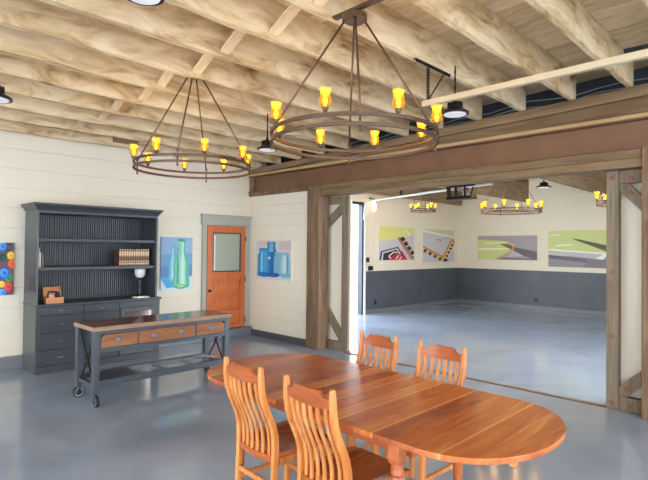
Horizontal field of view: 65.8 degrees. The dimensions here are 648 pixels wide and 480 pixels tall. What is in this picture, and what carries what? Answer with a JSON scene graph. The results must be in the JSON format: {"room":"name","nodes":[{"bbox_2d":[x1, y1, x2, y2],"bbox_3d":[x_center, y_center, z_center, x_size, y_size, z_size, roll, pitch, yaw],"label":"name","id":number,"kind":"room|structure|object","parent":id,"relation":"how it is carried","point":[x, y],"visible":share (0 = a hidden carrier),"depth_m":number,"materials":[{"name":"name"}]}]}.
{"room":"dining room","nodes":[
{"label":"dining room","id":0,"kind":"room"},
{"bbox_2d":[0,130,266,356],"bbox_3d":[-4.829,-0.153,6.170,0.100,3.700,10.395,0,-1,45],"label":"wall","id":1,"kind":"structure","parent":0,"point":[33,168],"depth_m":7.59,"materials":[{"name":"beige paint"}]},
{"bbox_2d":[0,243,14,294],"bbox_3d":[-4.313,0.381,6.579,0.054,0.695,0.422,0,-1,45],"label":"painting","id":2,"kind":"object","parent":1,"relation":"attached to","point":[7,254],"visible":1,"depth_m":6.66,"materials":[{"name":"paint"}]},
{"bbox_2d":[0,326,251,370],"bbox_3d":[-4.866,1.614,5.967,0.120,0.160,9.880,0,-1,45],"label":"baseboard","id":3,"kind":"structure","parent":1,"relation":"attached to","point":[15,361],"depth_m":8.28,"materials":[{"name":"grey paint"}]},
{"bbox_2d":[160,237,192,289],"bbox_3d":[-2.484,0.393,8.443,0.040,0.878,0.575,0,-1,45],"label":"painting","id":4,"kind":"object","parent":1,"relation":"attached to","point":[175,252],"visible":1,"depth_m":8.42,"materials":[{"name":"paint"}]},
{"bbox_2d":[206,225,245,327],"bbox_3d":[-1.769,0.675,9.113,0.102,1.860,0.823,0,-1,45],"label":"door","id":5,"kind":"structure","parent":1,"relation":"in","point":[226,278],"depth_m":9.13,"materials":[{"name":"orange wood"}]},
{"bbox_2d":[200,214,251,325],"bbox_3d":[-1.779,0.582,9.133,0.075,2.065,1.075,0,-1,45],"label":"trim","id":6,"kind":"structure","parent":1,"relation":"attached to","point":[206,219],"depth_m":9.06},
{"bbox_2d":[248,191,306,338],"bbox_3d":[-0.796,0.480,9.020,1.635,2.606,0.140,0,-1,45],"label":"wall","id":7,"kind":"structure","parent":0,"point":[275,306],"depth_m":8.91,"materials":[{"name":"beige paint"}]},
{"bbox_2d":[256,240,292,280],"bbox_3d":[-0.900,0.358,8.997,0.970,0.703,0.040,0,-1,45],"label":"painting","id":8,"kind":"object","parent":7,"relation":"attached to","point":[274,257],"visible":1,"depth_m":8.95,"materials":[{"name":"paint"}]},
{"bbox_2d":[249,186,306,196],"bbox_3d":[-0.786,-0.860,9.034,1.600,0.072,0.215,0,-1,45],"label":"plank","id":9,"kind":"object","parent":7,"relation":"on","point":[297,189],"visible":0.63,"depth_m":8.90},
{"bbox_2d":[251,329,305,345],"bbox_3d":[-0.829,1.724,8.905,1.500,0.115,0.025,0,-1,45],"label":"baseboard","id":10,"kind":"structure","parent":7,"relation":"attached to","point":[289,339],"depth_m":8.85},
{"bbox_2d":[0,302,647,479],"bbox_3d":[2.282,1.810,4.867,13.000,0.120,18.600,0,-1,45],"label":"floor","id":11,"kind":"structure","parent":0,"point":[182,425],"depth_m":5.16,"materials":[{"name":"concrete"}]},
{"bbox_2d":[21,202,162,374],"bbox_3d":[-3.243,0.633,7.105,0.588,2.190,1.753,0,-1,45],"label":"hutch","id":12,"kind":"object","parent":11,"relation":"on","point":[77,244],"visible":0.78,"depth_m":7.02,"materials":[{"name":"grey paint"}]},
{"bbox_2d":[42,286,63,303],"bbox_3d":[-3.568,0.725,6.599,0.174,0.210,0.210,0,-1,45],"label":"wooden box","id":13,"kind":"object","parent":12,"relation":"on","point":[51,299],"visible":1,"depth_m":6.58,"materials":[{"name":"beige wood"}]},
{"bbox_2d":[47,291,59,297],"bbox_3d":[-3.553,0.746,6.605,0.100,0.150,0.150,0,-1,45],"label":"gadget","id":14,"kind":"object","parent":13,"relation":"in","point":[57,294],"visible":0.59,"depth_m":6.63,"materials":[{"name":"black metal"}]},
{"bbox_2d":[23,295,160,307],"bbox_3d":[-3.241,0.857,7.132,0.553,0.031,1.703,0,-1,45],"label":"countertop","id":15,"kind":"structure","parent":12,"relation":"on","point":[79,301],"depth_m":6.97,"materials":[{"name":"grey paint"}]},
{"bbox_2d":[114,249,121,265],"bbox_3d":[-2.994,0.253,7.277,0.174,0.236,0.033,0,-1,45],"label":"book","id":16,"kind":"object","parent":12,"relation":"on","point":[117,252],"visible":1,"depth_m":7.25,"materials":[{"name":"brown leather"}]},
{"bbox_2d":[121,249,123,265],"bbox_3d":[-2.969,0.252,7.302,0.174,0.238,0.033,0,-1,45],"label":"book","id":17,"kind":"object","parent":12,"relation":"on","point":[122,252],"visible":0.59,"depth_m":7.24,"materials":[{"name":"brown leather"}]},
{"bbox_2d":[126,249,128,265],"bbox_3d":[-2.920,0.253,7.353,0.174,0.239,0.033,0,-1,45],"label":"book","id":18,"kind":"object","parent":12,"relation":"on","point":[127,250],"visible":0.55,"depth_m":7.29,"materials":[{"name":"brown leather"}]},
{"bbox_2d":[133,249,135,264],"bbox_3d":[-2.846,0.258,7.428,0.174,0.234,0.033,0,-1,45],"label":"book","id":19,"kind":"object","parent":12,"relation":"on","point":[134,251],"visible":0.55,"depth_m":7.37,"materials":[{"name":"brown leather"}]},
{"bbox_2d":[134,268,145,295],"bbox_3d":[-2.782,0.643,7.572,0.176,0.420,0.176,0,-1,45],"label":"table lamp","id":20,"kind":"object","parent":12,"relation":"on","point":[139,273],"visible":0.89,"depth_m":7.53,"materials":[{"name":"black metal"}]},
{"bbox_2d":[140,249,142,264],"bbox_3d":[-2.772,0.259,7.503,0.174,0.236,0.033,0,-1,45],"label":"book","id":21,"kind":"object","parent":12,"relation":"on","point":[141,250],"visible":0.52,"depth_m":7.44,"materials":[{"name":"brown leather"}]},
{"bbox_2d":[142,249,144,264],"bbox_3d":[-2.747,0.256,7.528,0.174,0.242,0.033,0,-1,45],"label":"book","id":22,"kind":"object","parent":12,"relation":"on","point":[143,256],"visible":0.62,"depth_m":7.46,"materials":[{"name":"brown leather"}]},
{"bbox_2d":[72,310,231,407],"bbox_3d":[-1.937,1.313,5.837,0.585,0.815,1.692,0,-1,45],"label":"kitchen cart","id":23,"kind":"object","parent":11,"relation":"on","point":[114,334],"visible":0.92,"depth_m":5.58,"materials":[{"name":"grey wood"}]},
{"bbox_2d":[126,354,218,372],"bbox_3d":[-1.777,1.478,6.012,0.413,0.006,1.048,0,-1,45],"label":"shelf","id":24,"kind":"object","parent":23,"relation":"attached to","point":[156,364],"depth_m":6.02,"materials":[{"name":"silver metal"}]},
{"bbox_2d":[223,356,333,479],"bbox_3d":[-0.289,1.209,3.124,0.588,0.976,0.441,1,-1,-43],"label":"dining chair","id":25,"kind":"object","parent":11,"relation":"on","point":[275,443],"visible":0.92,"depth_m":2.99,"materials":[{"name":"brown wood"}]},
{"bbox_2d":[306,185,328,348],"bbox_3d":[-0.110,0.441,8.337,0.290,2.678,0.230,0,-1,45],"label":"timber post","id":26,"kind":"object","parent":11,"relation":"on","point":[317,205],"visible":0.87,"depth_m":8.24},
{"bbox_2d":[320,148,641,196],"bbox_3d":[1.623,-0.863,6.661,4.533,0.091,0.210,0,-1,45],"label":"lintel","id":27,"kind":"object","parent":26,"relation":"attached to","point":[630,153],"visible":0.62,"depth_m":6.02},
{"bbox_2d":[248,116,647,192],"bbox_3d":[2.988,-1.069,5.313,12.200,0.305,0.240,0,-1,45],"label":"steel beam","id":28,"kind":"structure","parent":27,"relation":"on","point":[632,133],"depth_m":6.24,"materials":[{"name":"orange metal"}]},
{"bbox_2d":[249,178,254,191],"bbox_3d":[-1.361,-1.048,9.515,0.095,0.265,0.065,0,-1,45],"label":"block","id":29,"kind":"object","parent":28,"relation":"attached to","point":[252,180],"visible":0.84,"depth_m":9.48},
{"bbox_2d":[251,133,430,173],"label":"plate","id":30,"kind":"object","parent":28,"relation":"on","point":[414,138],"depth_m":7.90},
{"bbox_2d":[249,112,647,176],"bbox_3d":[2.993,-1.244,5.319,12.200,0.043,0.230,0,-1,45],"label":"ledge","id":31,"kind":"object","parent":28,"relation":"on","point":[645,113],"visible":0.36,"depth_m":6.03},
{"bbox_2d":[281,96,647,169],"bbox_3d":[3.027,-1.430,5.354,12.200,0.339,0.140,0,-1,45],"label":"header board","id":32,"kind":"object","parent":31,"relation":"on","point":[638,105],"visible":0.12,"depth_m":5.70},
{"bbox_2d":[438,84,647,137],"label":"plate","id":33,"kind":"object","parent":31,"relation":"on","point":[630,93],"depth_m":5.64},
{"bbox_2d":[327,196,350,350],"bbox_3d":[0.176,0.536,8.281,0.634,2.490,0.055,0,-1,45],"label":"frame","id":34,"kind":"object","parent":11,"relation":"on","point":[342,333],"visible":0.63,"depth_m":8.10,"materials":[{"name":"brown wood"}]},
{"bbox_2d":[283,375,410,479],"bbox_3d":[0.113,1.206,2.684,0.588,0.976,0.441,1,-1,-41],"label":"dining chair","id":35,"kind":"object","parent":11,"relation":"on","point":[351,462],"visible":0.97,"depth_m":2.58,"materials":[{"name":"brown wood"}]},
{"bbox_2d":[313,330,398,460],"bbox_3d":[0.234,1.225,3.799,0.588,0.976,0.441,1,-1,-41],"label":"dining chair","id":36,"kind":"object","parent":11,"relation":"on","point":[376,340],"visible":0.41,"depth_m":3.94,"materials":[{"name":"brown wood"}]},
{"bbox_2d":[207,353,565,479],"bbox_3d":[0.211,1.328,3.207,2.457,0.750,1.070,0,-1,45],"label":"dining table","id":37,"kind":"object","parent":11,"relation":"on","point":[405,415],"visible":0.75,"depth_m":2.76,"materials":[{"name":"brown wood"}]},
{"bbox_2d":[372,340,466,479],"bbox_3d":[0.645,1.222,3.382,0.588,0.976,0.441,1,-1,-44],"label":"dining chair","id":38,"kind":"object","parent":11,"relation":"on","point":[440,352],"visible":0.35,"depth_m":3.52,"materials":[{"name":"brown wood"}]},
{"bbox_2d":[343,352,605,406],"bbox_3d":[1.649,1.767,6.603,3.720,0.008,0.060,0,-1,45],"label":"trim","id":39,"kind":"structure","parent":11,"relation":"on","point":[494,383],"depth_m":5.98,"materials":[{"name":"brown metal"}]},
{"bbox_2d":[606,169,641,413],"bbox_3d":[3.143,0.519,5.207,0.358,2.490,0.114,0,-1,45],"label":"frame","id":40,"kind":"object","parent":11,"relation":"on","point":[617,395],"visible":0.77,"depth_m":5.25,"materials":[{"name":"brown wood"}]},
{"bbox_2d":[642,147,647,419],"bbox_3d":[3.327,0.422,4.933,0.295,2.678,0.250,0,-1,45],"label":"timber post","id":41,"kind":"object","parent":11,"relation":"on","point":[644,149],"visible":1,"depth_m":4.93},
{"bbox_2d":[328,195,351,349],"bbox_3d":[-0.532,0.362,9.071,2.700,2.850,0.060,0,-1,45],"label":"wall","id":42,"kind":"structure","parent":0,"point":[335,231],"depth_m":8.30,"materials":[{"name":"beige paint"}]},
{"bbox_2d":[352,194,457,270],"bbox_3d":[1.260,-0.035,12.912,0.140,3.800,8.250,0,-1,45],"label":"wall","id":43,"kind":"structure","parent":0,"point":[395,212],"depth_m":13.84,"materials":[{"name":"white paint"}]},
{"bbox_2d":[352,201,363,314],"bbox_3d":[-0.205,0.426,11.396,0.140,2.800,3.250,0,-1,45],"label":"door frame","id":44,"kind":"structure","parent":43,"relation":"in","point":[360,204],"depth_m":12.50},
{"bbox_2d":[363,203,365,314],"bbox_3d":[1.010,0.467,12.521,0.050,2.780,0.060,0,-1,45],"label":"trim","id":45,"kind":"structure","parent":43,"relation":"attached to","point":[364,260],"depth_m":12.49,"materials":[{"name":"white paint"}]},
{"bbox_2d":[369,198,375,210],"bbox_3d":[1.227,-0.900,12.624,0.212,0.360,0.136,0,-1,45],"label":"globe lamp","id":46,"kind":"object","parent":43,"relation":"attached to","point":[373,206],"visible":0.91,"depth_m":12.55,"materials":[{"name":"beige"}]},
{"bbox_2d":[378,226,413,259],"bbox_3d":[1.960,0.094,13.490,0.042,0.885,1.580,0,-1,45],"label":"painting","id":47,"kind":"object","parent":43,"relation":"attached to","point":[394,243],"visible":1,"depth_m":13.43,"materials":[{"name":"paint"}]},
{"bbox_2d":[366,268,456,309],"bbox_3d":[2.604,1.319,14.158,0.014,0.980,4.540,0,-1,45],"label":"trim","id":48,"kind":"structure","parent":43,"relation":"attached to","point":[390,288],"depth_m":13.91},
{"bbox_2d":[365,299,457,313],"bbox_3d":[2.612,1.853,14.137,0.050,0.090,4.540,0,-1,45],"label":"baseboard","id":49,"kind":"structure","parent":43,"relation":"attached to","point":[452,300],"depth_m":13.81,"materials":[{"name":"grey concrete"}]},
{"bbox_2d":[422,229,453,261],"bbox_3d":[3.428,0.172,14.977,0.042,0.955,1.720,0,-1,45],"label":"painting","id":50,"kind":"object","parent":43,"relation":"attached to","point":[437,245],"visible":1,"depth_m":14.91,"materials":[{"name":"paint"}]},
{"bbox_2d":[274,0,647,122],"bbox_3d":[-0.399,-1.967,1.884,12.600,0.438,10.450,0,-1,45],"label":"ceiling","id":51,"kind":"structure","parent":0,"point":[626,21],"depth_m":4.46,"materials":[{"name":"wood"}]},
{"bbox_2d":[0,120,261,167],"bbox_3d":[-4.644,-1.582,5.929,0.069,0.316,9.860,0,-1,45],"label":"joist","id":52,"kind":"object","parent":51,"relation":"attached to","point":[12,126],"visible":0.29,"depth_m":7.27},
{"bbox_2d":[66,130,74,137],"bbox_3d":[-3.379,-1.563,6.816,0.502,0.258,0.085,0,-1,45],"label":"joist bridging","id":53,"kind":"object","parent":52,"relation":"attached to","point":[69,133],"visible":0.36,"depth_m":6.93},
{"bbox_2d":[113,137,138,145],"bbox_3d":[-2.983,-1.488,7.547,0.032,0.080,0.380,0,-1,45],"label":"wood block","id":54,"kind":"object","parent":52,"relation":"attached to","point":[115,139],"visible":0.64,"depth_m":7.53,"materials":[{"name":"brown wood"}]},
{"bbox_2d":[0,107,280,163],"bbox_3d":[-4.250,-1.601,5.540,0.070,0.316,9.860,0,-1,45],"label":"joist","id":55,"kind":"object","parent":51,"relation":"attached to","point":[7,114],"visible":0.37,"depth_m":7.01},
{"bbox_2d":[75,121,85,128],"bbox_3d":[-3.033,-1.583,6.377,0.502,0.258,0.085,0,-1,45],"label":"joist bridging","id":56,"kind":"object","parent":55,"relation":"attached to","point":[79,125],"visible":0.36,"depth_m":6.49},
{"bbox_2d":[0,93,301,158],"bbox_3d":[-3.854,-1.619,5.151,0.070,0.316,9.860,0,-1,45],"label":"joist","id":57,"kind":"object","parent":51,"relation":"attached to","point":[21,103],"visible":0.51,"depth_m":6.48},
{"bbox_2d":[97,112,109,121],"bbox_3d":[-2.589,-1.600,6.037,0.502,0.258,0.085,0,-1,45],"label":"joist bridging","id":58,"kind":"object","parent":57,"relation":"attached to","point":[103,116],"visible":0.36,"depth_m":6.15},
{"bbox_2d":[0,74,324,153],"bbox_3d":[-3.459,-1.638,4.761,0.070,0.315,9.860,0,-1,45],"label":"joist","id":59,"kind":"object","parent":51,"relation":"attached to","point":[12,85],"visible":0.48,"depth_m":5.96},
{"bbox_2d":[110,100,123,110],"bbox_3d":[-2.243,-1.620,5.598,0.502,0.258,0.085,0,-1,45],"label":"joist bridging","id":60,"kind":"object","parent":59,"relation":"attached to","point":[116,105],"visible":0.36,"depth_m":5.70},
{"bbox_2d":[0,53,347,148],"bbox_3d":[-3.064,-1.657,4.372,0.070,0.315,9.860,0,-1,45],"label":"joist","id":61,"kind":"object","parent":51,"relation":"attached to","point":[12,66],"visible":0.56,"depth_m":5.39,"materials":[{"name":"wood"}]},
{"bbox_2d":[0,25,377,142],"bbox_3d":[-2.668,-1.676,3.982,0.070,0.315,9.860,0,-1,45],"label":"joist","id":62,"kind":"object","parent":51,"relation":"attached to","point":[13,42],"visible":0.51,"depth_m":4.86,"materials":[{"name":"wood"}]},
{"bbox_2d":[0,85,12,103],"bbox_3d":[-2.640,-1.320,4.023,0.250,0.389,0.250,0,-1,45],"label":"pendant lamp","id":63,"kind":"object","parent":62,"relation":"hanging from","point":[4,99],"visible":1,"depth_m":4.02,"materials":[{"name":"black metal"}]},
{"bbox_2d":[0,97,8,102],"bbox_3d":[-2.643,-1.129,4.020,0.200,0.008,0.200,0,-1,45],"label":"diffuser","id":64,"kind":"object","parent":63,"relation":"attached to","point":[2,99],"depth_m":4.03,"materials":[{"name":"white"}]},
{"bbox_2d":[138,88,152,101],"bbox_3d":[-1.798,-1.637,5.258,0.502,0.258,0.085,0,-1,45],"label":"joist bridging","id":65,"kind":"object","parent":62,"relation":"attached to","point":[146,92],"visible":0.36,"depth_m":5.36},
{"bbox_2d":[156,71,173,86],"bbox_3d":[-1.452,-1.657,4.819,0.502,0.258,0.085,0,-1,45],"label":"joist bridging","id":66,"kind":"object","parent":62,"relation":"attached to","point":[166,76],"visible":0.36,"depth_m":4.91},
{"bbox_2d":[257,114,276,151],"bbox_3d":[-0.655,-1.252,5.807,0.236,0.429,0.236,0,-1,45],"label":"pendant lamp","id":67,"kind":"object","parent":62,"relation":"hanging from","point":[265,146],"visible":0.86,"depth_m":5.75,"materials":[{"name":"black metal"}]},
{"bbox_2d":[259,148,274,151],"bbox_3d":[-0.658,-1.041,5.804,0.189,0.008,0.189,0,-1,45],"label":"diffuser","id":68,"kind":"object","parent":67,"relation":"attached to","point":[260,149],"depth_m":5.80,"materials":[{"name":"white"}]},
{"bbox_2d":[131,77,250,181],"bbox_3d":[-1.311,-1.227,5.058,1.147,1.145,1.147,0,-1,45],"label":"chandelier","id":69,"kind":"object","parent":51,"relation":"hanging from","point":[134,157],"visible":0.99,"depth_m":5.04,"materials":[{"name":"brown metal"}]},
{"bbox_2d":[154,142,158,152],"bbox_3d":[-1.514,-0.849,4.523,0.073,0.142,0.074,0,-1,45],"label":"bulb","id":70,"kind":"object","parent":69,"relation":"attached to","point":[156,145],"depth_m":4.51,"materials":[{"name":"glass"}]},
{"bbox_2d":[202,143,206,153],"bbox_3d":[-1.082,-0.844,4.537,0.073,0.142,0.074,0,-1,45],"label":"bulb","id":71,"kind":"object","parent":69,"relation":"attached to","point":[204,151],"depth_m":4.53,"materials":[{"name":"glass"}]},
{"bbox_2d":[0,0,408,135],"bbox_3d":[-2.273,-1.694,3.593,0.069,0.315,9.860,0,-1,45],"label":"joist","id":72,"kind":"object","parent":51,"relation":"attached to","point":[36,17],"visible":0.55,"depth_m":4.39,"materials":[{"name":"wood"}]},
{"bbox_2d":[38,0,443,128],"bbox_3d":[-1.878,-1.713,3.203,0.070,0.316,9.860,0,-1,45],"label":"joist","id":73,"kind":"object","parent":51,"relation":"attached to","point":[166,22],"visible":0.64,"depth_m":4.38,"materials":[{"name":"wood"}]},
{"bbox_2d":[192,54,213,73],"bbox_3d":[-1.007,-1.675,4.479,0.502,0.258,0.085,0,-1,45],"label":"joist bridging","id":74,"kind":"object","parent":73,"relation":"attached to","point":[205,59],"visible":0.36,"depth_m":4.56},
{"bbox_2d":[220,30,245,54],"bbox_3d":[-0.661,-1.695,4.040,0.502,0.258,0.085,0,-1,45],"label":"joist bridging","id":75,"kind":"object","parent":73,"relation":"attached to","point":[236,36],"visible":0.36,"depth_m":4.12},
{"bbox_2d":[164,0,481,120],"bbox_3d":[-1.482,-1.731,2.814,0.070,0.316,9.860,0,-1,45],"label":"joist","id":76,"kind":"object","parent":51,"relation":"attached to","point":[306,35],"visible":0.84,"depth_m":4.28,"materials":[{"name":"wood"}]},
{"bbox_2d":[269,4,300,36],"bbox_3d":[-0.217,-1.712,3.700,0.502,0.258,0.085,0,-1,45],"label":"joist bridging","id":77,"kind":"object","parent":76,"relation":"attached to","point":[291,11],"visible":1,"depth_m":3.77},
{"bbox_2d":[270,9,439,163],"bbox_3d":[0.205,-1.085,3.412,1.129,0.955,1.129,0,-1,45],"label":"chandelier","id":78,"kind":"object","parent":51,"relation":"hanging from","point":[354,18],"visible":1,"depth_m":3.36,"materials":[{"name":"brown metal"}]},
{"bbox_2d":[273,108,278,124],"bbox_3d":[-0.304,-0.800,3.178,0.073,0.142,0.074,0,-1,45],"label":"bulb","id":79,"kind":"object","parent":78,"relation":"attached to","point":[276,121],"depth_m":3.17,"materials":[{"name":"glass"}]},
{"bbox_2d":[318,135,322,147],"bbox_3d":[-0.027,-0.786,3.914,0.073,0.142,0.074,0,-1,45],"label":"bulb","id":80,"kind":"object","parent":78,"relation":"attached to","point":[320,144],"depth_m":3.90,"materials":[{"name":"glass"}]},
{"bbox_2d":[321,95,328,112],"bbox_3d":[0.007,-0.802,2.887,0.073,0.142,0.074,0,-1,45],"label":"bulb","id":81,"kind":"object","parent":78,"relation":"attached to","point":[325,108],"depth_m":2.88,"materials":[{"name":"yellow glass"}]},
{"bbox_2d":[372,136,376,148],"bbox_3d":[0.398,-0.782,3.928,0.073,0.142,0.074,0,-1,45],"label":"bulb","id":82,"kind":"object","parent":78,"relation":"attached to","point":[374,145],"depth_m":3.92,"materials":[{"name":"yellow glass"}]},
{"bbox_2d":[395,96,401,113],"bbox_3d":[0.432,-0.797,2.901,0.073,0.142,0.074,0,-1,45],"label":"bulb","id":83,"kind":"object","parent":78,"relation":"attached to","point":[398,110],"depth_m":2.89,"materials":[{"name":"yellow glass"}]},
{"bbox_2d":[419,127,424,141],"bbox_3d":[0.709,-0.783,3.637,0.073,0.142,0.074,0,-1,45],"label":"bulb","id":84,"kind":"object","parent":78,"relation":"attached to","point":[421,138],"depth_m":3.62,"materials":[{"name":"yellow glass"}]},
{"bbox_2d":[434,111,439,126],"bbox_3d":[0.723,-0.789,3.212,0.073,0.142,0.074,0,-1,45],"label":"bulb","id":85,"kind":"object","parent":78,"relation":"attached to","point":[436,123],"depth_m":3.20,"materials":[{"name":"yellow glass"}]},
{"bbox_2d":[284,0,525,110],"bbox_3d":[-1.087,-1.751,2.424,0.070,0.314,9.860,0,-1,45],"label":"joist","id":86,"kind":"object","parent":51,"relation":"attached to","point":[394,31],"visible":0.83,"depth_m":4.35,"materials":[{"name":"wood"}]},
{"bbox_2d":[128,0,163,5],"bbox_3d":[-0.929,-1.420,2.583,0.210,0.339,0.210,0,-1,45],"label":"pendant lamp","id":87,"kind":"object","parent":86,"relation":"hanging from","point":[139,2],"visible":1,"depth_m":2.64,"materials":[{"name":"black metal"}]},
{"bbox_2d":[131,0,159,4],"bbox_3d":[-0.931,-1.254,2.580,0.168,0.008,0.168,0,-1,45],"label":"diffuser","id":88,"kind":"object","parent":87,"relation":"attached to","point":[140,2],"depth_m":2.64,"materials":[{"name":"white"}]},
{"bbox_2d":[312,0,328,7],"bbox_3d":[0.129,-1.732,3.261,0.502,0.258,0.085,0,-1,45],"label":"joist bridging","id":89,"kind":"object","parent":86,"relation":"attached to","point":[320,3],"visible":1,"depth_m":3.41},
{"bbox_2d":[333,0,383,20],"bbox_3d":[0.248,-1.573,3.383,0.487,0.020,0.040,0,-1,45],"label":"strap","id":90,"kind":"object","parent":86,"relation":"attached to","point":[368,3],"visible":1,"depth_m":3.37,"materials":[{"name":"brown metal"}]},
{"bbox_2d":[413,43,647,107],"bbox_3d":[2.865,-1.387,2.584,5.540,0.354,0.550,0,-1,45],"label":"ceiling track","id":91,"kind":"object","parent":86,"relation":"hanging from","point":[640,52],"visible":1,"depth_m":3.81,"materials":[{"name":"beige metal"}]},
{"bbox_2d":[441,66,468,117],"bbox_3d":[1.179,-1.346,4.506,0.246,0.444,0.246,0,-1,45],"label":"pendant lamp","id":92,"kind":"object","parent":51,"relation":"hanging from","point":[455,109],"visible":0.88,"depth_m":4.46,"materials":[{"name":"black metal"}]},
{"bbox_2d":[444,112,465,117],"bbox_3d":[1.177,-1.128,4.502,0.197,0.008,0.197,0,-1,45],"label":"diffuser","id":93,"kind":"object","parent":92,"relation":"attached to","point":[446,114],"depth_m":4.49,"materials":[{"name":"white"}]},
{"bbox_2d":[267,67,647,165],"bbox_3d":[3.253,-1.579,5.585,12.600,1.100,0.060,0,-1,45],"label":"trim","id":94,"kind":"structure","parent":51,"relation":"attached to","point":[640,73],"depth_m":6.17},
{"bbox_2d":[315,83,647,154],"bbox_3d":[2.774,-1.622,5.847,8.251,0.286,0.090,0,-1,45],"label":"cable","id":95,"kind":"object","parent":51,"relation":"attached to","point":[646,83],"visible":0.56,"depth_m":6.32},
{"bbox_2d":[406,0,575,100],"bbox_3d":[-0.692,-1.769,2.035,0.070,0.316,9.860,0,-1,45],"label":"joist","id":96,"kind":"object","parent":51,"relation":"attached to","point":[472,19],"visible":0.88,"depth_m":4.19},
{"bbox_2d":[335,78,647,148],"bbox_3d":[2.775,-1.682,5.848,8.252,0.280,0.090,0,-1,45],"label":"cable","id":97,"kind":"object","parent":51,"relation":"attached to","point":[643,78],"visible":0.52,"depth_m":6.04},
{"bbox_2d":[525,0,633,87],"bbox_3d":[-0.297,-1.788,1.645,0.070,0.316,9.860,0,-1,45],"label":"joist","id":98,"kind":"object","parent":51,"relation":"attached to","point":[571,17],"visible":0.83,"depth_m":4.09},
{"bbox_2d":[457,179,605,272],"bbox_3d":[7.189,0.027,12.956,8.640,3.800,0.140,0,-1,45],"label":"wall","id":99,"kind":"structure","parent":0,"point":[565,208],"depth_m":14.15,"materials":[{"name":"white paint"}]},
{"bbox_2d":[478,235,537,259],"bbox_3d":[5.335,0.224,14.653,1.785,0.700,0.038,0,-1,45],"label":"painting","id":100,"kind":"object","parent":99,"relation":"attached to","point":[525,247],"visible":1,"depth_m":14.59,"materials":[{"name":"paint"}]},
{"bbox_2d":[457,268,605,311],"bbox_3d":[7.148,1.345,12.854,8.286,0.980,0.014,0,-1,45],"label":"wainscoting","id":101,"kind":"structure","parent":99,"relation":"attached to","point":[569,290],"depth_m":14.05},
{"bbox_2d":[458,299,605,315],"bbox_3d":[7.143,1.879,12.820,8.250,0.090,0.050,0,-1,45],"label":"baseboard","id":102,"kind":"structure","parent":99,"relation":"attached to","point":[459,300],"depth_m":14.00,"materials":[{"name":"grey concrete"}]},
{"bbox_2d":[548,230,605,267],"bbox_3d":[6.953,0.236,13.057,2.140,0.980,0.038,0,-1,45],"label":"painting","id":103,"kind":"object","parent":99,"relation":"attached to","point":[576,248],"visible":0.7,"depth_m":13.26,"materials":[{"name":"paper"}]},
{"bbox_2d":[621,183,641,398],"bbox_3d":[3.832,0.340,4.809,1.700,2.850,0.160,0,-1,45],"label":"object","id":104,"kind":"structure","parent":0,"point":[631,215],"depth_m":5.28,"materials":[{"name":"beige paint"}]},
{"bbox_3d":[4.441,-1.805,10.179,8.640,0.080,8.140,0,-1,45],"label":"ceiling","id":105,"kind":"structure","parent":0,"visible":0},
{"bbox_2d":[367,187,461,205],"bbox_3d":[1.526,-1.442,12.925,0.110,0.580,7.890,0,-1,45],"label":"beam","id":106,"kind":"structure","parent":105,"relation":"attached to","point":[440,197],"depth_m":14.38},
{"bbox_2d":[410,188,435,213],"bbox_3d":[2.339,-1.200,11.815,0.604,1.114,0.620,0,-1,45],"label":"chandelier","id":107,"kind":"object","parent":105,"relation":"hanging from","point":[415,208],"visible":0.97,"depth_m":11.78,"materials":[{"name":"brown metal"}]},
{"bbox_2d":[363,183,492,219],"bbox_3d":[2.190,-1.135,11.286,3.387,1.272,0.052,0,-1,45],"label":"door track","id":108,"kind":"object","parent":105,"relation":"hanging from","point":[485,184],"visible":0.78,"depth_m":11.40,"materials":[{"name":"white metal"}]},
{"bbox_2d":[446,184,477,200],"bbox_3d":[2.373,-1.256,8.650,0.549,1.110,0.200,0,-1,45],"label":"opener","id":109,"kind":"object","parent":105,"relation":"hanging from","point":[474,190],"visible":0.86,"depth_m":8.59,"materials":[{"name":"black metal"}]},
{"bbox_2d":[446,195,476,200],"bbox_3d":[2.368,-0.726,8.642,0.480,0.050,0.200,0,-1,45],"label":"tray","id":110,"kind":"object","parent":109,"relation":"on","point":[466,197],"depth_m":8.58,"materials":[{"name":"black metal"}]},
{"bbox_2d":[439,179,528,201],"bbox_3d":[2.937,-1.400,10.696,0.110,0.705,6.700,0,-1,45],"label":"beam","id":111,"kind":"structure","parent":105,"relation":"attached to","point":[511,191],"depth_m":12.15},
{"bbox_2d":[480,180,542,215],"bbox_3d":[3.321,-1.125,8.905,1.054,1.334,1.054,0,-1,45],"label":"chandelier","id":112,"kind":"object","parent":105,"relation":"hanging from","point":[516,210],"visible":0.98,"depth_m":8.86,"materials":[{"name":"brown metal"}]},
{"bbox_2d":[536,180,550,187],"bbox_3d":[4.744,-1.440,10.812,0.300,0.624,0.300,0,-1,45],"label":"pendant lamp","id":113,"kind":"object","parent":105,"relation":"hanging from","point":[543,184],"visible":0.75,"depth_m":10.75,"materials":[{"name":"black metal"}]},
{"bbox_2d":[540,172,605,195],"bbox_3d":[4.466,-1.478,10.025,0.110,0.540,7.890,0,-1,45],"label":"beam","id":114,"kind":"structure","parent":105,"relation":"attached to","point":[593,182],"depth_m":11.55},
{"bbox_2d":[595,193,605,207],"bbox_3d":[4.445,-1.143,7.011,1.127,1.344,1.127,0,-1,45],"label":"chandelier","id":115,"kind":"object","parent":105,"relation":"hanging from","point":[603,201],"visible":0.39,"depth_m":7.15,"materials":[{"name":"brown metal"}]},
{"label":"outside","id":116,"kind":"structure","parent":0,"visible":0},
{"bbox_2d":[351,291,356,313],"bbox_3d":[-0.067,1.902,7.042,90.000,0.035,90.000,0,-1,45],"label":"ground","id":117,"kind":"structure","parent":116,"point":[353,294],"depth_m":16.36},
{"bbox_2d":[351,205,357,291],"bbox_3d":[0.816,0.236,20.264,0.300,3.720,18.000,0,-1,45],"label":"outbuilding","id":118,"kind":"structure","parent":117,"relation":"on","point":[354,207],"depth_m":20.50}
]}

